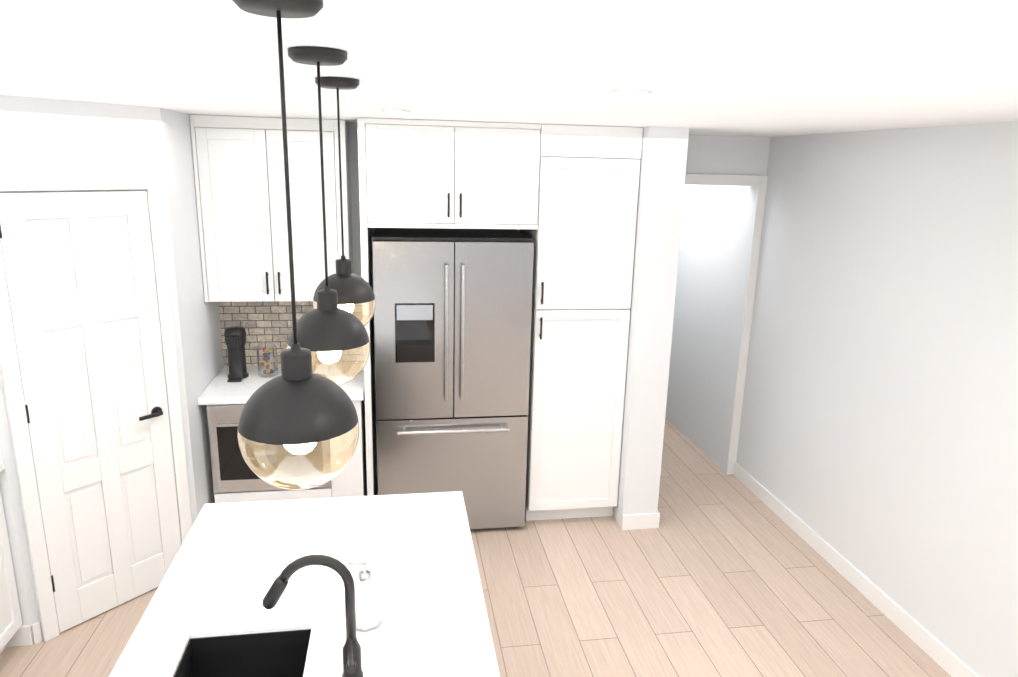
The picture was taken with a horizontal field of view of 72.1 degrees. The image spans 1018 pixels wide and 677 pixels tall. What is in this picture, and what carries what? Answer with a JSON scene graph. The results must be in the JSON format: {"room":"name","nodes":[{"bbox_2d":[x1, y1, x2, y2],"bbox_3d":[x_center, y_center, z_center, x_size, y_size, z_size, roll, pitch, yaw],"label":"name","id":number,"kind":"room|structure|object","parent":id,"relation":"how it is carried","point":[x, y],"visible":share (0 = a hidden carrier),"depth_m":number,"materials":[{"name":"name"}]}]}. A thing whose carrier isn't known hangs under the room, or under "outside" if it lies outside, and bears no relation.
{"room":"kitchen","nodes":[
{"label":"kitchen","id":0,"kind":"room"},
{"bbox_2d":[0,436,33,642],"bbox_3d":[-2.486,0.228,2.934,0.635,2.420,0.100,-1,14,-9],"label":"wall","id":1,"kind":"structure","parent":0,"point":[13,542],"depth_m":3.10,"materials":[{"name":"white paint"}]},
{"bbox_2d":[0,175,191,646],"bbox_3d":[-2.068,0.316,3.270,0.894,2.107,0.598,-1,14,-9],"label":"trim","id":2,"kind":"structure","parent":1,"relation":"attached to","point":[45,628],"depth_m":3.18,"materials":[{"name":"white wood"}]},
{"bbox_2d":[0,95,196,639],"bbox_3d":[-1.962,0.152,3.292,0.100,2.420,0.830,11,17,34],"label":"wall","id":3,"kind":"structure","parent":0,"point":[46,137],"depth_m":3.08,"materials":[{"name":"white paint"}]},
{"bbox_2d":[0,191,180,632],"bbox_3d":[-1.919,0.346,3.292,0.452,2.030,0.458,-1,14,-9],"label":"pantry door","id":4,"kind":"structure","parent":3,"relation":"in","point":[80,278],"depth_m":3.25,"materials":[{"name":"white wood"}]},
{"bbox_2d":[160,108,223,516],"bbox_3d":[-1.791,-0.013,3.973,0.100,2.420,0.813,-1,14,-9],"label":"wall","id":5,"kind":"structure","parent":0,"point":[200,329],"depth_m":3.77,"materials":[{"name":"white paint"}]},
{"bbox_2d":[177,635,308,676],"bbox_3d":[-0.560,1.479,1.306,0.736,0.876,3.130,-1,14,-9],"label":"sink","id":6,"kind":"object","parent":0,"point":[274,655],"depth_m":1.98,"materials":[{"name":"grey"}]},
{"bbox_2d":[109,497,336,676],"bbox_3d":[-0.673,1.034,1.185,0.484,0.040,3.190,-1,14,-9],"label":"island countertop","id":7,"kind":"structure","parent":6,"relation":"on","point":[215,587],"depth_m":2.17,"materials":[{"name":"white stone"}]},
{"bbox_2d":[262,554,362,676],"bbox_3d":[-0.483,0.703,1.715,0.236,0.354,0.099,-1,14,-9],"label":"faucet","id":8,"kind":"object","parent":7,"relation":"on","point":[351,651],"visible":1,"depth_m":1.71,"materials":[{"name":"black metal"}]},
{"bbox_2d":[301,491,499,676],"bbox_3d":[-0.187,1.027,1.263,0.500,0.040,3.190,-1,14,-9],"label":"island countertop","id":9,"kind":"structure","parent":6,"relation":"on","point":[418,547],"depth_m":2.16,"materials":[{"name":"white stone"}]},
{"bbox_2d":[348,562,385,631],"bbox_3d":[-0.409,0.720,1.989,0.112,0.192,0.112,-1,14,-9],"label":"soap bottle","id":10,"kind":"object","parent":9,"relation":"on","point":[370,608],"visible":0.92,"depth_m":1.97,"materials":[{"name":"clear glass"}]},
{"bbox_2d":[0,417,950,676],"bbox_3d":[-0.274,1.704,2.365,4.981,0.060,8.600,-1,14,-9],"label":"floor","id":11,"kind":"structure","parent":0,"point":[718,572],"depth_m":3.62,"materials":[{"name":"brown wood"}]},
{"bbox_2d":[0,460,22,653],"bbox_3d":[-2.397,1.120,2.476,0.634,0.915,1.232,-1,14,-9],"label":"base cabinet","id":12,"kind":"object","parent":11,"relation":"on","point":[11,623],"visible":1,"depth_m":3.07,"materials":[{"name":"white wood"}]},
{"bbox_2d":[197,364,366,502],"bbox_3d":[-1.329,0.690,4.310,0.892,0.915,0.630,-1,14,-9],"label":"base","id":13,"kind":"object","parent":11,"relation":"on","point":[236,478],"visible":0.4,"depth_m":4.03,"materials":[{"name":"white wood"}]},
{"bbox_2d":[224,326,248,381],"bbox_3d":[-1.628,0.089,4.164,0.124,0.305,0.172,-1,14,-9],"label":"coffee maker","id":14,"kind":"object","parent":13,"relation":"on","point":[235,339],"visible":1,"depth_m":4.15,"materials":[{"name":"black plastic"}]},
{"bbox_2d":[256,343,277,377],"bbox_3d":[-1.469,0.132,4.247,0.120,0.190,0.120,-1,14,-9],"label":"jar","id":15,"kind":"object","parent":13,"relation":"on","point":[266,353],"visible":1,"depth_m":4.24,"materials":[{"name":"clear glass"}]},
{"bbox_2d":[284,341,314,373],"bbox_3d":[-1.284,0.125,4.290,0.160,0.190,0.172,-1,14,-9],"label":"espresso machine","id":16,"kind":"object","parent":13,"relation":"on","point":[285,347],"visible":0.1,"depth_m":4.31,"materials":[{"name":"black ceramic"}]},
{"bbox_2d":[328,351,345,375],"bbox_3d":[-1.064,0.139,4.315,0.104,0.162,0.104,-1,14,-9],"label":"glass canister","id":17,"kind":"object","parent":13,"relation":"on","point":[337,364],"depth_m":4.31,"materials":[{"name":"glass"}]},
{"bbox_2d":[357,118,540,495],"bbox_3d":[-0.382,-0.053,4.277,0.978,2.418,0.630,-1,14,-9],"label":"surround","id":18,"kind":"object","parent":11,"relation":"on","point":[445,174],"visible":1,"depth_m":3.79,"materials":[{"name":"white wood"}]},
{"bbox_2d":[372,228,533,528],"bbox_3d":[-0.364,0.251,4.314,0.890,1.788,0.676,-1,14,-9],"label":"fridge","id":19,"kind":"object","parent":11,"relation":"on","point":[452,319],"visible":0.98,"depth_m":4.01,"materials":[{"name":"grey metal"}]},
{"bbox_2d":[520,124,642,520],"bbox_3d":[0.388,-0.064,4.400,0.576,2.418,0.630,-1,14,-9],"label":"tall cabinet","id":20,"kind":"object","parent":11,"relation":"on","point":[583,236],"visible":0.94,"depth_m":4.10,"materials":[{"name":"white wood"}]},
{"bbox_2d":[0,0,1017,136],"bbox_3d":[-0.212,-0.702,1.766,4.981,0.060,8.600,-1,14,-9],"label":"ceiling","id":21,"kind":"structure","parent":0,"point":[766,68],"depth_m":1.52,"materials":[{"name":"white paint"}]},
{"bbox_2d":[232,0,358,489],"bbox_3d":[-0.324,-0.118,1.039,0.184,0.726,0.184,-1,14,-9],"label":"pendant light","id":22,"kind":"object","parent":21,"relation":"hanging from","point":[297,407],"visible":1,"depth_m":1.04,"materials":[{"name":"black metal"}]},
{"bbox_2d":[287,46,369,385],"bbox_3d":[-0.406,-0.244,1.537,0.184,0.726,0.184,-1,14,-9],"label":"pendant light","id":23,"kind":"object","parent":21,"relation":"hanging from","point":[328,330],"visible":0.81,"depth_m":1.53,"materials":[{"name":"black metal"}]},
{"bbox_2d":[313,77,375,326],"bbox_3d":[-0.487,-0.370,2.035,0.184,0.726,0.184,-1,14,-9],"label":"pendant light","id":24,"kind":"object","parent":21,"relation":"hanging from","point":[348,285],"visible":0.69,"depth_m":2.04,"materials":[{"name":"black metal"}]},
{"bbox_2d":[382,110,409,112],"bbox_3d":[-0.502,-1.008,3.103,0.124,0.006,0.124,-1,14,-9],"label":"recessed light","id":25,"kind":"object","parent":21,"relation":"in","point":[397,111],"visible":1,"depth_m":3.08,"materials":[{"name":"white"}]},
{"bbox_2d":[610,90,651,95],"bbox_3d":[0.365,-0.732,2.083,0.124,0.006,0.124,-1,14,-9],"label":"recessed light","id":26,"kind":"object","parent":21,"relation":"in","point":[631,92],"visible":0.94,"depth_m":2.07,"materials":[{"name":"white plastic"}]},
{"bbox_2d":[348,123,770,490],"bbox_3d":[-0.610,-0.142,4.611,4.881,2.420,0.100,-1,14,-9],"label":"wall","id":27,"kind":"structure","parent":0,"point":[715,246],"depth_m":4.78,"materials":[{"name":"white paint"}]},
{"bbox_2d":[190,115,352,301],"bbox_3d":[-1.353,-0.747,4.088,0.816,1.028,0.350,-1,14,-9],"label":"wall cabinet","id":28,"kind":"object","parent":27,"relation":"attached to","point":[239,171],"visible":0.92,"depth_m":3.94,"materials":[{"name":"white wood"}]},
{"bbox_2d":[219,301,362,365],"bbox_3d":[-1.362,-0.082,4.445,0.896,0.555,0.010,-1,14,-9],"label":"wall tile","id":29,"kind":"structure","parent":27,"relation":"attached to","point":[262,323],"depth_m":4.41,"materials":[{"name":"beige tile"}]},
{"bbox_2d":[685,174,767,474],"bbox_3d":[1.282,-0.035,4.887,0.880,2.170,0.018,-1,14,-9],"label":"trim","id":30,"kind":"structure","parent":27,"relation":"attached to","point":[759,182],"depth_m":4.84,"materials":[{"name":"white wood"}]},
{"bbox_2d":[613,126,688,528],"bbox_3d":[0.792,-0.065,4.442,0.228,2.420,0.700,-1,14,-9],"label":"wall","id":31,"kind":"structure","parent":0,"point":[663,160],"depth_m":4.07,"materials":[{"name":"white paint"}]},
{"bbox_2d":[642,510,659,527],"bbox_3d":[0.884,1.060,4.735,0.014,0.100,0.714,-1,14,-9],"label":"baseboard","id":32,"kind":"structure","parent":31,"relation":"attached to","point":[654,518],"depth_m":4.38,"materials":[{"name":"white wood"}]},
{"bbox_2d":[736,121,1017,676],"bbox_3d":[2.300,0.672,1.639,0.100,2.420,6.900,-1,14,-9],"label":"wall","id":33,"kind":"structure","parent":0,"point":[878,441],"depth_m":3.46,"materials":[{"name":"white paint"}]},
{"bbox_2d":[733,462,978,676],"bbox_3d":[2.211,1.786,1.958,0.026,0.100,6.800,-1,14,-9],"label":"baseboard","id":34,"kind":"structure","parent":33,"relation":"attached to","point":[947,660],"depth_m":3.75,"materials":[{"name":"white wood"}]}
]}

